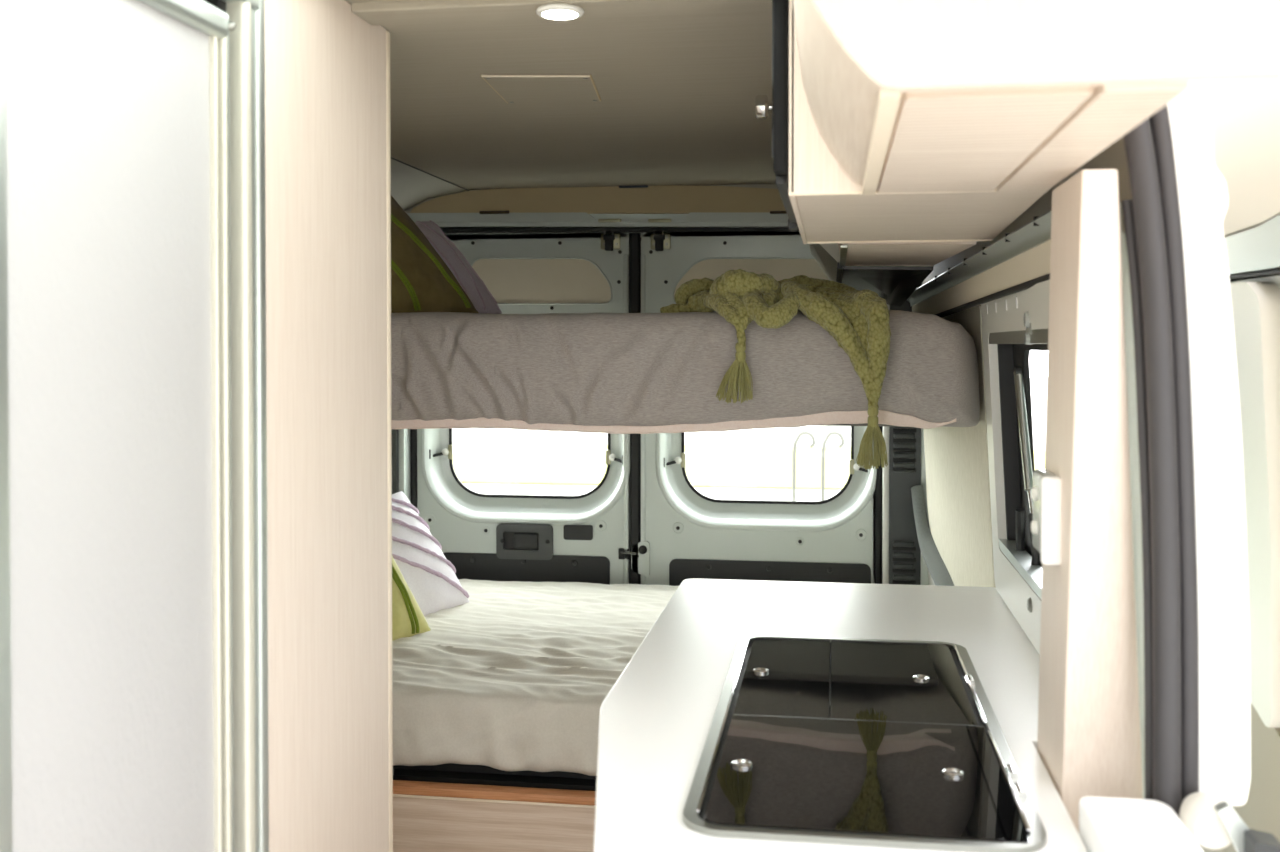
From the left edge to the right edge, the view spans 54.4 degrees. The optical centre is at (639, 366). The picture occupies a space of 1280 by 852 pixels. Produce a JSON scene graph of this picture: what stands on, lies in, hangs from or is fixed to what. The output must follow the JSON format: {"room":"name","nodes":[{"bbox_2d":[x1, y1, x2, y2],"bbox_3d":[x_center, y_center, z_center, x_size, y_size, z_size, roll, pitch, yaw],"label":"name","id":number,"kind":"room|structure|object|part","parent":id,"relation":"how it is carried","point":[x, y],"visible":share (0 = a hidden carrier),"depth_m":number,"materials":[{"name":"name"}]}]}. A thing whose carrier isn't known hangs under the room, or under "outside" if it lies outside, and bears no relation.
{"room":"vehicle interior","nodes":[
{"label":"vehicle interior","id":0,"kind":"room"},
{"bbox_2d":[345,0,775,189],"bbox_3d":[-0.109,-0.553,1.627,1.620,0.050,4.600,0,1,9],"label":"ceiling","id":1,"kind":"structure","parent":0,"point":[678,92],"depth_m":2.59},
{"bbox_2d":[481,74,600,102],"bbox_3d":[-0.182,-0.539,2.414,0.204,0.007,0.258,0,1,5],"label":"ceiling hatch","id":2,"kind":"object","parent":1,"relation":"attached to","point":[512,88],"visible":1,"depth_m":2.39,"materials":[{"name":"beige"}]},
{"bbox_2d":[351,0,771,24],"bbox_3d":[-0.113,-0.535,1.812,0.615,0.033,0.080,0,1,9],"label":"ceiling panel","id":3,"kind":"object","parent":1,"relation":"attached to","point":[412,11],"depth_m":1.80,"materials":[{"name":"beige wood"}]},
{"bbox_2d":[536,4,583,19],"bbox_3d":[-0.116,-0.514,1.805,0.070,0.008,0.070,0,1,9],"label":"ceiling light","id":4,"kind":"object","parent":3,"relation":"attached to","point":[549,11],"visible":1,"depth_m":1.79,"materials":[{"name":"white plastic"}]},
{"bbox_2d":[543,10,576,17],"bbox_3d":[-0.116,-0.514,1.805,0.051,0.007,0.051,0,1,9],"label":"diffuser","id":5,"kind":"object","parent":4,"relation":"attached to","point":[546,13],"depth_m":1.80,"materials":[{"name":"white plastic"}]},
{"bbox_2d":[809,243,933,306],"bbox_3d":[0.612,-0.362,3.393,0.312,0.374,0.795,0,1,9],"label":"locker","id":6,"kind":"object","parent":1,"relation":"attached to","point":[894,284],"visible":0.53,"depth_m":3.22,"materials":[{"name":"grey pale ash wood"}]},
{"bbox_2d":[793,0,1279,194],"bbox_3d":[0.483,-0.367,1.257,0.674,0.299,0.675,0,1,9],"label":"upper cabinet","id":7,"kind":"object","parent":1,"relation":"attached to","point":[905,95],"visible":1,"depth_m":0.96,"materials":[{"name":"beige wood"}]},
{"bbox_3d":[0.332,-0.223,1.293,0.144,0.008,0.625,0,1,9],"label":"underside panel","id":8,"kind":"part","parent":7,"relation":"part of","materials":[{"name":"brown wood"}]},
{"bbox_3d":[0.433,-0.363,0.933,0.674,0.296,0.020,0,1,9],"label":"panel","id":9,"kind":"part","parent":7,"relation":"part of","materials":[{"name":"white wood"}]},
{"bbox_2d":[405,184,777,212],"bbox_3d":[-0.040,-0.551,3.955,1.900,0.157,0.038,0,1,9],"label":"wall","id":10,"kind":"structure","parent":0,"point":[771,186],"depth_m":3.88,"materials":[{"name":"grey"}]},
{"bbox_2d":[391,157,466,210],"bbox_3d":[-1.119,-0.411,1.787,0.437,0.340,4.600,0,1,9],"label":"trim","id":11,"kind":"structure","parent":10,"relation":"attached to","point":[410,186],"depth_m":3.80,"materials":[{"name":"grey plastic"}]},
{"bbox_2d":[391,157,469,190],"bbox_3d":[-0.702,-0.552,3.061,0.005,0.006,1.950,0,1,9],"label":"trim","id":12,"kind":"structure","parent":10,"relation":"attached to","point":[391,157],"depth_m":3.61,"materials":[{"name":"grey plastic"}]},
{"bbox_2d":[479,211,508,213],"bbox_3d":[-0.465,-0.493,3.976,0.096,0.009,0.014,0,1,9],"label":"clip","id":13,"kind":"object","parent":10,"relation":"attached to","point":[480,212],"visible":1,"depth_m":3.97,"materials":[{"name":"brown plastic"}]},
{"bbox_2d":[410,185,785,213],"bbox_3d":[-0.004,-0.523,3.926,1.496,0.103,0.025,0,1,9],"label":"trim","id":14,"kind":"structure","parent":10,"relation":"attached to","point":[664,199],"depth_m":3.93,"materials":[{"name":"beige"}]},
{"bbox_2d":[407,212,788,221],"bbox_3d":[0.009,-0.470,3.942,1.594,0.053,0.072,0,1,9],"label":"trim","id":15,"kind":"structure","parent":10,"relation":"attached to","point":[563,216],"depth_m":3.94,"materials":[{"name":"white paint"}]},
{"bbox_2d":[598,219,620,222],"bbox_3d":[-0.095,-0.460,3.917,0.072,0.010,0.015,0,1,9],"label":"plate","id":16,"kind":"object","parent":10,"relation":"attached to","point":[599,220],"visible":1,"depth_m":3.91,"materials":[{"name":"silver metal"}]},
{"bbox_2d":[619,185,647,187],"bbox_3d":[-0.021,-0.569,3.909,0.092,0.013,0.013,0,1,9],"label":"clip","id":17,"kind":"object","parent":10,"relation":"attached to","point":[635,186],"visible":0.66,"depth_m":3.90,"materials":[{"name":"grey plastic"}]},
{"bbox_2d":[648,219,670,222],"bbox_3d":[0.062,-0.457,3.892,0.072,0.010,0.015,0,1,9],"label":"plate","id":18,"kind":"object","parent":10,"relation":"attached to","point":[649,220],"visible":1,"depth_m":3.88,"materials":[{"name":"silver metal"}]},
{"bbox_2d":[770,211,786,213],"bbox_3d":[0.429,-0.476,3.837,0.055,0.008,0.014,0,1,9],"label":"clip","id":19,"kind":"object","parent":10,"relation":"attached to","point":[771,212],"visible":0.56,"depth_m":3.83,"materials":[{"name":"brown plastic"}]},
{"bbox_2d":[445,214,800,239],"bbox_3d":[-0.012,-0.522,4.006,1.940,0.215,0.030,0,1,9],"label":"wall","id":20,"kind":"structure","parent":0,"point":[644,234],"depth_m":4.00,"materials":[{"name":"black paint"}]},
{"bbox_2d":[399,429,410,502],"bbox_3d":[-0.772,0.414,4.096,0.020,1.650,0.080,0,1,9],"label":"trim","id":21,"kind":"structure","parent":20,"relation":"attached to","point":[404,434],"depth_m":4.06,"materials":[{"name":"white paint"}]},
{"bbox_2d":[417,231,635,584],"bbox_3d":[-0.371,0.412,4.081,0.737,1.754,0.101,0,1,9],"label":"door","id":22,"kind":"structure","parent":20,"relation":"in","point":[585,538],"depth_m":4.05,"materials":[{"name":"white paint"}]},
{"bbox_3d":[-0.682,0.289,4.139,0.062,0.032,0.022,-1,1,-35],"label":"clip arm","id":23,"kind":"part","parent":22,"relation":"part of","materials":[{"name":"black plastic"}]},
{"bbox_3d":[-0.651,0.285,4.149,0.024,0.023,0.017,0,1,9],"label":"clip knob","id":24,"kind":"part","parent":22,"relation":"part of","materials":[{"name":"white plastic"}]},
{"bbox_3d":[-0.376,0.570,4.057,0.188,0.115,0.012,0,1,9],"label":"handle plate","id":25,"kind":"part","parent":22,"relation":"part of","materials":[{"name":"grey plastic"}]},
{"bbox_3d":[-0.372,0.568,4.057,0.080,0.051,0.011,0,1,9],"label":"pull lever","id":26,"kind":"part","parent":22,"relation":"part of","materials":[{"name":"black plastic"}]},
{"bbox_3d":[-0.380,0.866,4.068,0.571,0.506,0.008,0,1,9],"label":"trim","id":27,"kind":"part","parent":22,"relation":"part of","materials":[{"name":"black plastic"}]},
{"bbox_3d":[-0.090,0.296,4.061,0.024,0.023,0.017,0,1,9],"label":"clip knob","id":28,"kind":"part","parent":22,"relation":"part of","materials":[{"name":"white plastic"}]},
{"bbox_3d":[-0.063,0.301,4.043,0.022,0.032,0.062,-1,1,-37],"label":"clip arm","id":29,"kind":"part","parent":22,"relation":"part of","materials":[{"name":"black plastic"}]},
{"bbox_2d":[435,218,787,226],"bbox_3d":[0.010,-0.457,3.959,1.598,0.049,0.078,0,1,9],"label":"trim","id":30,"kind":"structure","parent":20,"relation":"attached to","point":[440,224],"depth_m":3.93,"materials":[{"name":"white paint"}]},
{"bbox_2d":[410,227,882,583],"bbox_3d":[-0.003,0.392,3.993,1.534,1.697,0.039,0,1,9],"label":"seal","id":31,"kind":"object","parent":20,"relation":"attached to","point":[413,432],"visible":0.23,"depth_m":3.97,"materials":[{"name":"black rubber"}]},
{"bbox_2d":[631,231,876,585],"bbox_3d":[0.364,0.415,3.974,0.783,1.752,0.100,0,1,7],"label":"door","id":32,"kind":"structure","parent":20,"relation":"in","point":[686,533],"depth_m":3.96,"materials":[{"name":"white paint"}]},
{"bbox_2d":[630,233,640,583],"bbox_3d":[-0.015,0.426,4.012,0.080,1.708,0.036,0,1,9],"label":"seal","id":33,"kind":"object","parent":32,"relation":"attached to","point":[635,238],"visible":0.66,"depth_m":3.99,"materials":[{"name":"black rubber"}]},
{"bbox_3d":[0.002,0.617,4.001,0.059,0.113,0.012,0,1,9],"label":"latch plate","id":34,"kind":"part","parent":32,"relation":"part of","materials":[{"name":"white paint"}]},
{"bbox_3d":[0.091,0.308,4.019,0.062,0.032,0.022,-1,1,-35],"label":"clip arm","id":35,"kind":"part","parent":32,"relation":"part of","materials":[{"name":"black plastic"}]},
{"bbox_3d":[0.123,0.303,4.029,0.024,0.023,0.017,0,1,9],"label":"clip knob","id":36,"kind":"part","parent":32,"relation":"part of","materials":[{"name":"white plastic"}]},
{"bbox_3d":[0.408,0.869,3.946,0.636,0.505,0.008,0,1,9],"label":"trim","id":37,"kind":"part","parent":32,"relation":"part of","materials":[{"name":"black plastic"}]},
{"bbox_3d":[0.687,0.318,3.941,0.024,0.023,0.017,0,1,9],"label":"clip knob","id":38,"kind":"part","parent":32,"relation":"part of","materials":[{"name":"white plastic"}]},
{"bbox_2d":[882,304,889,583],"bbox_3d":[0.761,0.418,3.857,0.018,1.650,0.080,0,1,9],"label":"trim","id":39,"kind":"structure","parent":20,"relation":"attached to","point":[885,471],"depth_m":3.82,"materials":[{"name":"white paint"}]},
{"bbox_2d":[923,136,1131,284],"bbox_3d":[0.757,-0.366,2.634,0.158,0.460,2.450,0,1,9],"label":"wall","id":40,"kind":"structure","parent":0,"point":[1113,156],"depth_m":1.93,"materials":[{"name":"grey"}]},
{"bbox_2d":[755,0,1049,243],"bbox_3d":[0.391,-0.381,2.017,0.450,0.298,0.798,0,1,9],"label":"upper cabinet","id":41,"kind":"object","parent":40,"relation":"attached to","point":[828,206],"visible":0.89,"depth_m":1.79,"materials":[{"name":"beige wood"}]},
{"bbox_3d":[0.266,-0.497,2.379,0.090,0.045,0.046,0,1,9],"label":"door knob","id":42,"kind":"part","parent":41,"relation":"part of","materials":[{"name":"silver metal"}]},
{"bbox_2d":[772,0,797,230],"bbox_3d":[0.234,-0.381,1.964,0.021,0.278,0.635,0,1,9],"label":"television","id":43,"kind":"object","parent":41,"relation":"attached to","point":[780,8],"visible":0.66,"depth_m":1.65,"materials":[{"name":"black"}]},
{"bbox_3d":[0.262,-0.382,2.038,0.008,0.298,0.796,0,1,9],"label":"door","id":44,"kind":"part","parent":41,"relation":"part of","materials":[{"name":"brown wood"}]},
{"bbox_3d":[0.364,-0.377,1.628,0.328,0.293,0.018,0,1,9],"label":"panel","id":45,"kind":"part","parent":41,"relation":"part of","materials":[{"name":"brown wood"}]},
{"bbox_2d":[838,241,975,265],"bbox_3d":[0.557,-0.286,2.703,0.273,0.102,0.582,0,1,9],"label":"locker","id":46,"kind":"object","parent":40,"relation":"attached to","point":[898,253],"visible":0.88,"depth_m":2.62,"materials":[{"name":"brown wood"}]},
{"bbox_2d":[912,240,1050,314],"bbox_3d":[0.723,-0.162,2.698,0.030,0.104,2.124,0,1,6],"label":"trim","id":47,"kind":"structure","parent":40,"relation":"attached to","point":[1034,263],"depth_m":2.36,"materials":[{"name":"beige wood"}]},
{"bbox_2d":[1199,78,1279,851],"bbox_3d":[0.868,0.324,1.819,0.064,1.709,1.250,0,1,9],"label":"sliding door","id":48,"kind":"structure","parent":40,"relation":"in","point":[1246,112],"depth_m":1.64,"materials":[{"name":"white paint"}]},
{"bbox_3d":[0.844,0.706,1.726,0.020,0.527,0.627,0,1,9],"label":"trim","id":49,"kind":"part","parent":48,"relation":"part of","materials":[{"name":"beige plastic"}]},
{"bbox_3d":[0.848,-0.356,1.732,0.020,0.346,0.633,0,1,9],"label":"trim","id":50,"kind":"part","parent":48,"relation":"part of","materials":[{"name":"white"}]},
{"bbox_2d":[1119,202,1144,798],"bbox_3d":[0.727,0.580,2.164,0.112,1.585,1.280,0,1,9],"label":"seal","id":51,"kind":"structure","parent":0,"point":[1127,304],"depth_m":1.53,"materials":[{"name":"grey rubber"}]},
{"bbox_2d":[907,209,1051,654],"bbox_3d":[0.782,0.117,2.694,0.308,0.722,2.126,0,1,9],"label":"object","id":52,"kind":"structure","parent":51,"relation":"in","point":[1014,325],"depth_m":2.44,"materials":[{"name":"white plastic"}]},
{"bbox_3d":[0.709,-0.204,2.700,0.058,0.080,2.125,0,1,6],"label":"side rail","id":53,"kind":"part","parent":52,"relation":"part of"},
{"bbox_3d":[0.683,-0.052,2.208,0.034,0.024,0.794,0,1,9],"label":"blind rail","id":54,"kind":"part","parent":52,"relation":"part of","materials":[{"name":"silver metal"}]},
{"bbox_3d":[0.705,0.376,2.212,0.034,0.020,0.794,0,1,9],"label":"blind rail","id":55,"kind":"part","parent":52,"relation":"part of","materials":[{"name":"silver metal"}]},
{"bbox_3d":[0.737,0.333,2.368,0.026,0.124,0.188,0,1,9],"label":"stay arm","id":56,"kind":"part","parent":52,"relation":"part of","materials":[{"name":"black plastic"}]},
{"bbox_3d":[0.735,0.255,2.338,0.009,0.048,0.038,0,1,5],"label":"strut rod","id":57,"kind":"part","parent":52,"relation":"part of","materials":[{"name":"silver metal"}]},
{"bbox_3d":[0.729,0.162,2.202,0.034,0.460,0.810,0,1,9],"label":"frame","id":58,"kind":"part","parent":52,"relation":"part of","materials":[{"name":"plastic"}]},
{"bbox_2d":[935,273,1049,316],"bbox_3d":[0.705,-0.130,2.702,0.013,0.061,2.123,0,1,6],"label":"trim","id":59,"kind":"structure","parent":51,"relation":"attached to","point":[1026,285],"depth_m":2.28,"materials":[{"name":"black rubber"}]},
{"bbox_2d":[1167,81,1250,805],"bbox_3d":[0.635,0.165,1.420,0.114,1.114,0.025,0,1,9],"label":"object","id":60,"kind":"object","parent":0,"point":[1221,536],"visible":0.68,"depth_m":1.40,"materials":[{"name":"white paint"}]},
{"bbox_3d":[-0.310,1.399,1.768,2.070,0.040,4.750,0,1,9],"label":"floor","id":61,"kind":"structure","parent":0,"visible":0},
{"bbox_2d":[204,0,268,851],"bbox_3d":[-0.531,0.423,1.285,0.058,1.890,0.560,0,1,9],"label":"shower door frame","id":62,"kind":"object","parent":61,"relation":"on","point":[246,24],"visible":0.71,"depth_m":1.50,"materials":[{"name":"white metal"}]},
{"bbox_2d":[0,0,233,851],"bbox_3d":[-0.529,0.478,1.248,0.032,1.780,0.486,0,1,9],"label":"shower door","id":63,"kind":"structure","parent":62,"relation":"attached to","point":[116,600],"depth_m":1.25,"materials":[{"name":"grey plastic"}]},
{"bbox_3d":[-0.525,-0.396,1.260,0.032,0.033,0.391,0,1,9],"label":"rail","id":64,"kind":"part","parent":63,"relation":"part of","materials":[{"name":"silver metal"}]},
{"bbox_2d":[264,0,392,851],"bbox_3d":[-0.854,0.424,1.845,0.856,1.908,0.445,0,1,9],"label":"tall cabinet","id":65,"kind":"object","parent":61,"relation":"on","point":[328,145],"visible":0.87,"depth_m":1.75,"materials":[{"name":"brown wood"}]},
{"bbox_3d":[-0.410,0.421,1.991,0.024,1.908,0.018,0,1,9],"label":"edge trim","id":66,"kind":"part","parent":65,"relation":"part of","materials":[{"name":"beige wood"}]},
{"bbox_2d":[393,768,595,851],"bbox_3d":[-0.159,1.113,3.251,1.790,0.480,1.345,0,1,9],"label":"bed base","id":67,"kind":"object","parent":61,"relation":"on","point":[434,811],"visible":0.02,"depth_m":2.60,"materials":[{"name":"brown wood"}]},
{"bbox_2d":[392,579,678,778],"bbox_3d":[-0.145,0.774,3.273,1.770,0.196,1.325,0,1,9],"label":"mattress","id":68,"kind":"object","parent":67,"relation":"on","point":[515,678],"visible":0.34,"depth_m":2.82,"materials":[{"name":"cream cotton fabric"}]},
{"bbox_2d":[392,556,430,640],"bbox_3d":[-0.764,0.555,3.150,0.278,0.345,0.422,1,1,35],"label":"cushion","id":69,"kind":"object","parent":68,"relation":"on","point":[408,620],"visible":0.17,"depth_m":3.18,"materials":[{"name":"yellow fabric"}]},
{"bbox_2d":[392,491,468,615],"bbox_3d":[-0.732,0.563,3.499,0.272,0.373,0.492,1,1,33],"label":"cushion","id":70,"kind":"object","parent":68,"relation":"on","point":[431,578],"visible":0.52,"depth_m":3.53,"materials":[{"name":"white fabric"}]},
{"bbox_2d":[1037,169,1142,832],"bbox_3d":[0.554,0.583,1.508,0.097,1.602,0.279,0,1,9],"label":"panel","id":71,"kind":"object","parent":61,"relation":"on","point":[1089,742],"visible":0.98,"depth_m":1.44,"materials":[{"name":"beige wood"}]},
{"bbox_2d":[1031,469,1060,564],"bbox_3d":[0.500,0.184,1.539,0.026,0.106,0.111,0,1,9],"label":"light switch","id":72,"kind":"object","parent":71,"relation":"attached to","point":[1046,490],"visible":1,"depth_m":1.49,"materials":[{"name":"white plastic"}]},
{"bbox_2d":[1122,105,1198,816],"bbox_3d":[0.572,0.182,1.377,0.099,1.046,0.041,0,1,9],"label":"seal","id":73,"kind":"object","parent":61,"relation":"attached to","point":[1152,219],"visible":0.87,"depth_m":1.36,"materials":[{"name":"grey rubber"}]},
{"bbox_3d":[0.292,0.952,1.904,0.695,0.849,1.760,0,1,9],"label":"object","id":74,"kind":"object","parent":61,"relation":"on","visible":0},
{"bbox_2d":[594,578,1087,851],"bbox_3d":[0.299,0.512,1.889,0.692,0.030,1.806,0,1,9],"label":"countertop","id":75,"kind":"structure","parent":74,"relation":"on","point":[655,721],"depth_m":1.98,"materials":[{"name":"white laminate"}]},
{"bbox_2d":[683,635,1045,851],"bbox_3d":[0.304,0.491,1.767,0.392,0.015,0.912,0,1,9],"label":"cooktop","id":76,"kind":"object","parent":75,"relation":"in","point":[843,741],"visible":1,"depth_m":1.58,"materials":[{"name":"black glass"}]},
{"bbox_3d":[0.128,0.493,1.800,0.004,0.007,0.822,0,1,9],"label":"edge rail","id":77,"kind":"part","parent":76,"relation":"part of","materials":[{"name":"silver metal"}]},
{"bbox_3d":[0.258,0.496,1.531,0.320,0.005,0.400,0,1,9],"label":"lid","id":78,"kind":"part","parent":76,"relation":"part of","materials":[{"name":"black glass"}]},
{"bbox_3d":[0.402,0.492,1.958,0.202,0.005,0.480,0,1,9],"label":"drainer lid","id":79,"kind":"part","parent":76,"relation":"part of","materials":[{"name":"black glass"}]},
{"bbox_3d":[0.512,0.490,1.941,0.005,0.008,0.444,0,1,9],"label":"hinge rail","id":80,"kind":"part","parent":76,"relation":"part of","materials":[{"name":"silver metal"}]},
{"bbox_3d":[0.445,0.498,1.510,0.005,0.008,0.348,0,1,9],"label":"hinge rail","id":81,"kind":"part","parent":76,"relation":"part of","materials":[{"name":"silver metal"}]},
{"bbox_2d":[1079,792,1279,851],"bbox_3d":[0.568,0.561,1.271,0.199,0.214,0.227,0,1,9],"label":"seat","id":82,"kind":"object","parent":74,"relation":"attached to","point":[1106,824],"depth_m":1.30,"materials":[{"name":"white leather"}]},
{"bbox_3d":[0.619,0.489,1.303,0.060,0.071,0.132,0,1,-16],"label":"roller bracket","id":83,"kind":"part","parent":82,"relation":"part of","materials":[{"name":"white plastic"}]},
{"bbox_3d":[0.618,0.489,1.291,0.038,0.071,0.015,0,1,9],"label":"arm","id":84,"kind":"part","parent":82,"relation":"part of","materials":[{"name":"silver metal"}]},
{"bbox_3d":[0.879,0.593,3.290,0.203,1.520,1.050,0,1,9],"label":"wall","id":85,"kind":"structure","parent":0,"visible":0},
{"bbox_2d":[889,283,921,584],"bbox_3d":[0.809,0.434,3.803,0.094,1.420,0.052,0,1,9],"label":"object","id":86,"kind":"object","parent":85,"relation":"attached to","point":[904,442],"visible":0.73,"depth_m":3.79,"materials":[{"name":"grey plastic"}]},
{"bbox_2d":[920,282,928,584],"bbox_3d":[0.878,0.343,3.817,0.038,1.800,0.100,0,1,9],"label":"trim","id":87,"kind":"structure","parent":85,"relation":"attached to","point":[924,570],"depth_m":3.77,"materials":[{"name":"white paint"}]},
{"bbox_2d":[928,524,934,584],"bbox_3d":[0.871,0.815,3.296,0.061,0.675,0.960,0,1,3],"label":"trim","id":88,"kind":"structure","parent":85,"relation":"attached to","point":[930,580],"depth_m":3.73,"materials":[{"name":"white paint"}]},
{"bbox_2d":[923,305,995,587],"bbox_3d":[0.823,0.303,3.234,0.079,0.898,0.896,0,1,3],"label":"wall","id":89,"kind":"structure","parent":85,"relation":"attached to","point":[956,458],"depth_m":3.09,"materials":[{"name":"fabric"}]},
{"bbox_2d":[911,485,953,585],"bbox_3d":[0.818,0.574,3.305,0.041,0.427,0.983,0,1,3],"label":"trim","id":90,"kind":"structure","parent":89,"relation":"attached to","point":[936,566],"depth_m":3.60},
{"label":"outside","id":91,"kind":"structure","parent":0,"visible":0},
{"bbox_2d":[452,377,1046,500],"bbox_3d":[1.540,1.812,9.914,120.000,0.050,140.000,0,1,9],"label":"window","id":92,"kind":"structure","parent":91,"point":[1038,385],"depth_m":25.81,"materials":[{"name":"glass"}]},
{"bbox_2d":[452,442,1044,489],"bbox_3d":[-1.782,1.583,21.056,50.000,0.020,7.000,0,1,9],"label":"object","id":93,"kind":"structure","parent":92,"relation":"on","point":[707,466],"depth_m":20.20,"materials":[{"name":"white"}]},
{"bbox_2d":[792,431,815,500],"bbox_3d":[1.113,1.012,8.448,0.160,1.152,0.026,0,1,9],"label":"hoop","id":94,"kind":"object","parent":92,"relation":"on","point":[800,434],"visible":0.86,"depth_m":8.44,"materials":[{"name":"grey metal"}]},
{"bbox_2d":[821,431,844,500],"bbox_3d":[1.305,1.008,8.418,0.159,1.148,0.026,0,1,9],"label":"hoop","id":95,"kind":"object","parent":92,"relation":"on","point":[837,433],"visible":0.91,"depth_m":8.41,"materials":[{"name":"grey metal"}]},
{"bbox_3d":[-1.316,0.528,1.859,0.050,1.700,4.650,0,1,9],"label":"wall","id":96,"kind":"structure","parent":0,"visible":0},
{"bbox_2d":[391,429,398,493],"bbox_3d":[-0.852,0.429,4.062,0.128,1.420,0.052,0,1,9],"label":"air vent","id":97,"kind":"object","parent":96,"relation":"attached to","point":[395,432],"visible":0.04,"depth_m":4.04,"materials":[{"name":"grey plastic"}]},
{"bbox_2d":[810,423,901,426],"bbox_3d":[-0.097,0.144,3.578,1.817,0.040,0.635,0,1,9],"label":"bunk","id":98,"kind":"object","parent":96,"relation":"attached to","point":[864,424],"visible":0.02,"depth_m":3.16,"materials":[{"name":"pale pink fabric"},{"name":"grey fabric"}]},
{"bbox_2d":[391,309,979,433],"bbox_3d":[-0.102,-0.001,3.334,1.872,0.286,1.123,0,1,9],"label":"mattress","id":99,"kind":"object","parent":98,"relation":"on","point":[612,373],"visible":0.7,"depth_m":2.77,"materials":[{"name":"grey fabric"}]},
{"bbox_2d":[391,195,478,312],"bbox_3d":[-0.712,-0.284,3.166,0.343,0.430,0.541,1,1,33],"label":"cushion","id":100,"kind":"object","parent":99,"relation":"on","point":[421,281],"visible":0.27,"depth_m":3.17,"materials":[{"name":"brown fabric"}]},
{"bbox_2d":[414,220,501,313],"bbox_3d":[-0.644,-0.254,3.471,0.269,0.352,0.495,1,1,35],"label":"cushion","id":101,"kind":"object","parent":99,"relation":"on","point":[483,301],"visible":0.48,"depth_m":3.54,"materials":[{"name":"purple fabric"}]},
{"bbox_2d":[660,269,890,469],"bbox_3d":[0.299,0.000,2.841,0.522,0.432,0.384,0,1,9],"label":"knitted throw","id":102,"kind":"object","parent":99,"relation":"on","point":[859,321],"visible":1,"depth_m":2.68,"materials":[{"name":"green fabric"}]}
]}

